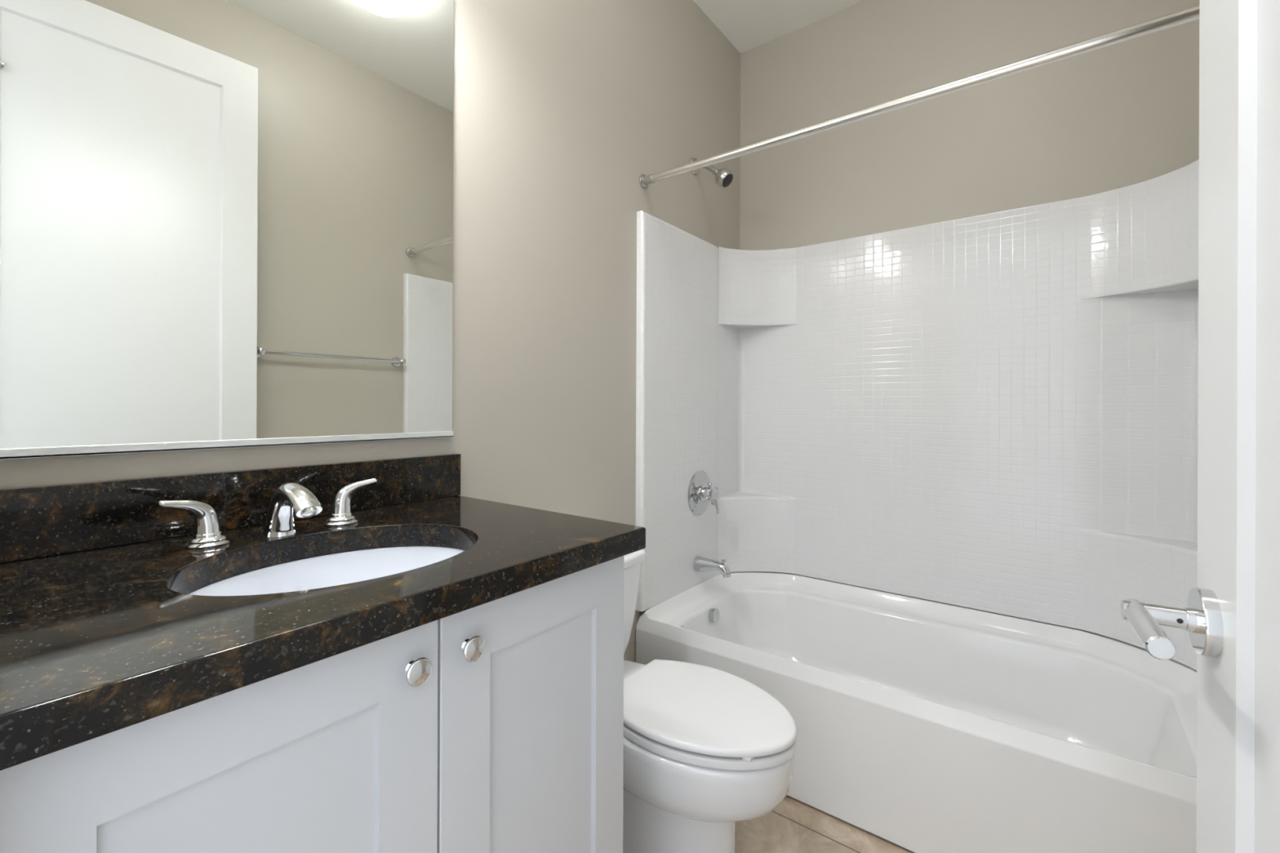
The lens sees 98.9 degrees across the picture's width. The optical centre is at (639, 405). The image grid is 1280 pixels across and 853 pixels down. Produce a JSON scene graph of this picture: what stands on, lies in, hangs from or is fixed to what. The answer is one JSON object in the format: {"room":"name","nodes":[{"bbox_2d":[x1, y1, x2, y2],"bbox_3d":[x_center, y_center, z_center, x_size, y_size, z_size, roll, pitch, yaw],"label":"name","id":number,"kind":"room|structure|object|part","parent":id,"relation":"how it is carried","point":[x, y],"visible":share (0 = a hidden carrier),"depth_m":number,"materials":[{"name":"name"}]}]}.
{"room":"bathroom","nodes":[
{"label":"bathroom","id":0,"kind":"room"},
{"bbox_2d":[0,0,740,662],"bbox_3d":[-0.278,-0.254,1.656,0.120,2.755,2.525,0,0,37],"label":"wall","id":1,"kind":"structure","parent":0,"point":[561,108],"depth_m":1.61,"materials":[{"name":"beige paint"}]},
{"bbox_2d":[0,0,453,459],"bbox_3d":[-0.681,-0.471,1.012,0.010,1.092,0.767,0,0,37],"label":"wall mirror","id":2,"kind":"object","parent":1,"relation":"attached to","point":[224,224],"visible":1,"depth_m":0.95,"materials":[{"name":"silver mirror"}]},
{"bbox_2d":[0,453,460,563],"bbox_3d":[-0.675,0.165,1.014,0.021,0.099,0.781,0,0,37],"label":"backsplash","id":3,"kind":"structure","parent":1,"relation":"attached to","point":[46,520],"depth_m":0.89,"materials":[{"name":"stone"}]},
{"bbox_2d":[689,157,733,187],"bbox_3d":[0.286,-0.924,2.155,0.170,0.148,0.069,0,0,37],"label":"shower","id":4,"kind":"object","parent":1,"relation":"attached to","point":[723,176],"visible":0.79,"depth_m":2.11,"materials":[{"name":"grey metal"}]},
{"bbox_3d":[0.266,-0.938,2.170,0.108,0.072,0.021,0,0,37],"label":"arm","id":5,"kind":"part","parent":4,"relation":"part of","materials":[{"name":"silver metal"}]},
{"bbox_2d":[639,4,1199,188],"bbox_3d":[0.618,-0.790,1.474,1.523,0.048,0.048,0,0,37],"label":"shower rod","id":6,"kind":"object","parent":1,"relation":"attached to","point":[1191,14],"visible":0.98,"depth_m":1.34,"materials":[{"name":"silver metal"}]},
{"bbox_2d":[693,0,866,53],"bbox_3d":[0.384,-1.679,1.160,1.764,0.100,2.525,0,0,37],"label":"ceiling","id":7,"kind":"structure","parent":0,"point":[748,24],"depth_m":2.28,"materials":[{"name":"white paint"}]},
{"bbox_2d":[735,795,914,852],"bbox_3d":[0.012,1.175,0.683,1.764,0.100,3.720,0,0,37],"label":"floor","id":8,"kind":"structure","parent":0,"point":[794,826],"depth_m":1.44,"materials":[{"name":"beige tile"}]},
{"bbox_2d":[0,555,624,852],"bbox_3d":[-0.465,0.690,0.844,0.560,0.866,0.766,0,0,37],"label":"vanity cabinet","id":9,"kind":"object","parent":8,"relation":"on","point":[496,726],"visible":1,"depth_m":0.65,"materials":[{"name":"white paint"}]},
{"bbox_3d":[-0.381,0.642,0.545,0.020,0.752,0.387,0,0,37],"label":"cabinet door","id":10,"kind":"part","parent":9,"relation":"part of","materials":[{"name":"white paint"}]},
{"bbox_2d":[0,495,645,770],"bbox_3d":[-0.455,0.236,0.847,0.575,0.040,0.781,0,0,37],"label":"countertop","id":11,"kind":"structure","parent":9,"relation":"on","point":[95,643],"depth_m":0.60,"materials":[{"name":"stone"}]},
{"bbox_2d":[157,478,377,549],"bbox_3d":[-0.569,0.172,0.897,0.159,0.091,0.321,0,0,37],"label":"sink faucet","id":12,"kind":"object","parent":11,"relation":"on","point":[288,499],"visible":1,"depth_m":0.87,"materials":[{"name":"silver metal"}]},
{"bbox_3d":[-0.682,0.171,0.830,0.035,0.066,0.079,0,0,37],"label":"lever","id":13,"kind":"part","parent":12,"relation":"part of","materials":[{"name":"silver metal"}]},
{"bbox_3d":[-0.669,0.205,0.848,0.060,0.021,0.060,0,0,37],"label":"faucet handle","id":14,"kind":"part","parent":12,"relation":"part of","materials":[{"name":"silver metal"}]},
{"bbox_3d":[-0.568,0.172,0.893,0.149,0.091,0.049,0,0,37],"label":"spout","id":15,"kind":"part","parent":12,"relation":"part of","materials":[{"name":"silver metal"}]},
{"bbox_3d":[-0.549,0.205,1.006,0.060,0.021,0.060,0,0,37],"label":"faucet handle","id":16,"kind":"part","parent":12,"relation":"part of","materials":[{"name":"silver metal"}]},
{"bbox_3d":[-0.536,0.171,1.023,0.035,0.066,0.079,0,0,37],"label":"lever","id":17,"kind":"part","parent":12,"relation":"part of","materials":[{"name":"silver metal"}]},
{"bbox_2d":[187,545,465,595],"bbox_3d":[-0.438,0.333,0.812,0.352,0.150,0.444,0,0,37],"label":"sink basin","id":18,"kind":"object","parent":11,"relation":"in","point":[340,568],"visible":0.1,"depth_m":0.94,"materials":[{"name":"white ceramic"}]},
{"bbox_3d":[-0.268,0.318,0.657,0.023,0.033,0.033,0,0,37],"label":"knob","id":19,"kind":"part","parent":9,"relation":"part of","materials":[{"name":"silver metal"}]},
{"bbox_3d":[-0.221,0.318,0.719,0.023,0.033,0.033,0,0,37],"label":"knob","id":20,"kind":"part","parent":9,"relation":"part of","materials":[{"name":"silver metal"}]},
{"bbox_3d":[-0.150,0.643,0.851,0.020,0.752,0.373,0,0,37],"label":"cabinet door","id":21,"kind":"part","parent":9,"relation":"part of","materials":[{"name":"white paint"}]},
{"bbox_2d":[622,549,796,852],"bbox_3d":[0.038,0.774,1.367,0.715,0.700,0.406,0,0,37],"label":"toilet","id":22,"kind":"object","parent":8,"relation":"on","point":[707,750],"visible":0.64,"depth_m":1.20,"materials":[{"name":"white ceramic"}]},
{"bbox_3d":[-0.165,0.598,1.521,0.196,0.282,0.390,0,0,37],"label":"tank","id":23,"kind":"part","parent":22,"relation":"part of","materials":[{"name":"white ceramic"}]},
{"bbox_3d":[-0.163,0.439,1.520,0.208,0.032,0.406,0,0,37],"label":"tank lid","id":24,"kind":"part","parent":22,"relation":"part of","materials":[{"name":"white ceramic"}]},
{"bbox_3d":[0.049,0.932,1.359,0.676,0.384,0.350,0,0,37],"label":"bowl","id":25,"kind":"part","parent":22,"relation":"part of","materials":[{"name":"white ceramic"}]},
{"bbox_3d":[0.140,0.728,1.290,0.459,0.021,0.340,0,0,37],"label":"seat","id":26,"kind":"part","parent":22,"relation":"part of","materials":[{"name":"white plastic"}]},
{"bbox_3d":[0.147,0.702,1.284,0.442,0.020,0.342,0,0,37],"label":"lid","id":27,"kind":"part","parent":22,"relation":"part of","materials":[{"name":"white plastic"}]},
{"bbox_2d":[635,571,1196,852],"bbox_3d":[0.826,0.921,1.758,1.522,0.412,0.783,0,0,37],"label":"bathtub","id":28,"kind":"object","parent":8,"relation":"on","point":[923,726],"visible":0.75,"depth_m":1.53,"materials":[{"name":"white ceramic"}]},
{"bbox_3d":[0.282,0.800,2.089,0.029,0.053,0.053,0,0,37],"label":"overflow plate","id":29,"kind":"part","parent":28,"relation":"part of","materials":[{"name":"silver metal"}]},
{"bbox_2d":[635,159,1199,670],"bbox_3d":[0.830,0.021,1.758,1.522,1.386,0.783,0,0,37],"label":"tub surround","id":30,"kind":"object","parent":28,"relation":"on","point":[996,412],"visible":0.91,"depth_m":1.96,"materials":[{"name":"white plastic"}]},
{"bbox_3d":[0.157,0.019,2.106,0.029,1.386,0.526,0,0,37],"label":"panel","id":31,"kind":"part","parent":30,"relation":"part of","materials":[{"name":"white plastic"}]},
{"bbox_2d":[687,470,719,515],"bbox_3d":[0.266,0.348,2.169,0.070,0.176,0.176,0,0,37],"label":"shower valve","id":32,"kind":"object","parent":30,"relation":"attached to","point":[700,491],"visible":1,"depth_m":2.16,"materials":[{"name":"silver metal"}]},
{"bbox_3d":[0.269,0.348,2.166,0.058,0.060,0.060,0,0,37],"label":"valve handle","id":33,"kind":"part","parent":32,"relation":"part of","materials":[{"name":"silver metal"}]},
{"bbox_2d":[693,555,730,577],"bbox_3d":[0.282,0.626,2.138,0.157,0.068,0.061,0,0,37],"label":"tub spout","id":34,"kind":"object","parent":30,"relation":"attached to","point":[701,564],"visible":1,"depth_m":2.12,"materials":[{"name":"silver metal"}]},
{"bbox_2d":[739,0,1199,249],"bbox_3d":[1.103,-0.248,2.119,1.524,2.755,0.120,0,0,37],"label":"wall","id":35,"kind":"structure","parent":0,"point":[1126,113],"depth_m":2.01,"materials":[{"name":"beige paint"}]},
{"bbox_3d":[-0.185,-0.118,0.068,0.880,2.485,0.137,0,0,37],"label":"trim","id":36,"kind":"structure","parent":0,"visible":0},
{"bbox_2d":[1120,0,1279,852],"bbox_3d":[0.349,-0.083,0.248,0.099,2.395,0.753,0,0,33],"label":"door","id":37,"kind":"structure","parent":36,"relation":"attached to","point":[1231,620],"depth_m":0.46,"materials":[{"name":"white paint"}]},
{"bbox_3d":[0.481,0.205,0.499,0.058,0.020,0.114,0,0,37],"label":"handle","id":38,"kind":"part","parent":37,"relation":"part of","materials":[{"name":"silver metal"}]}
]}

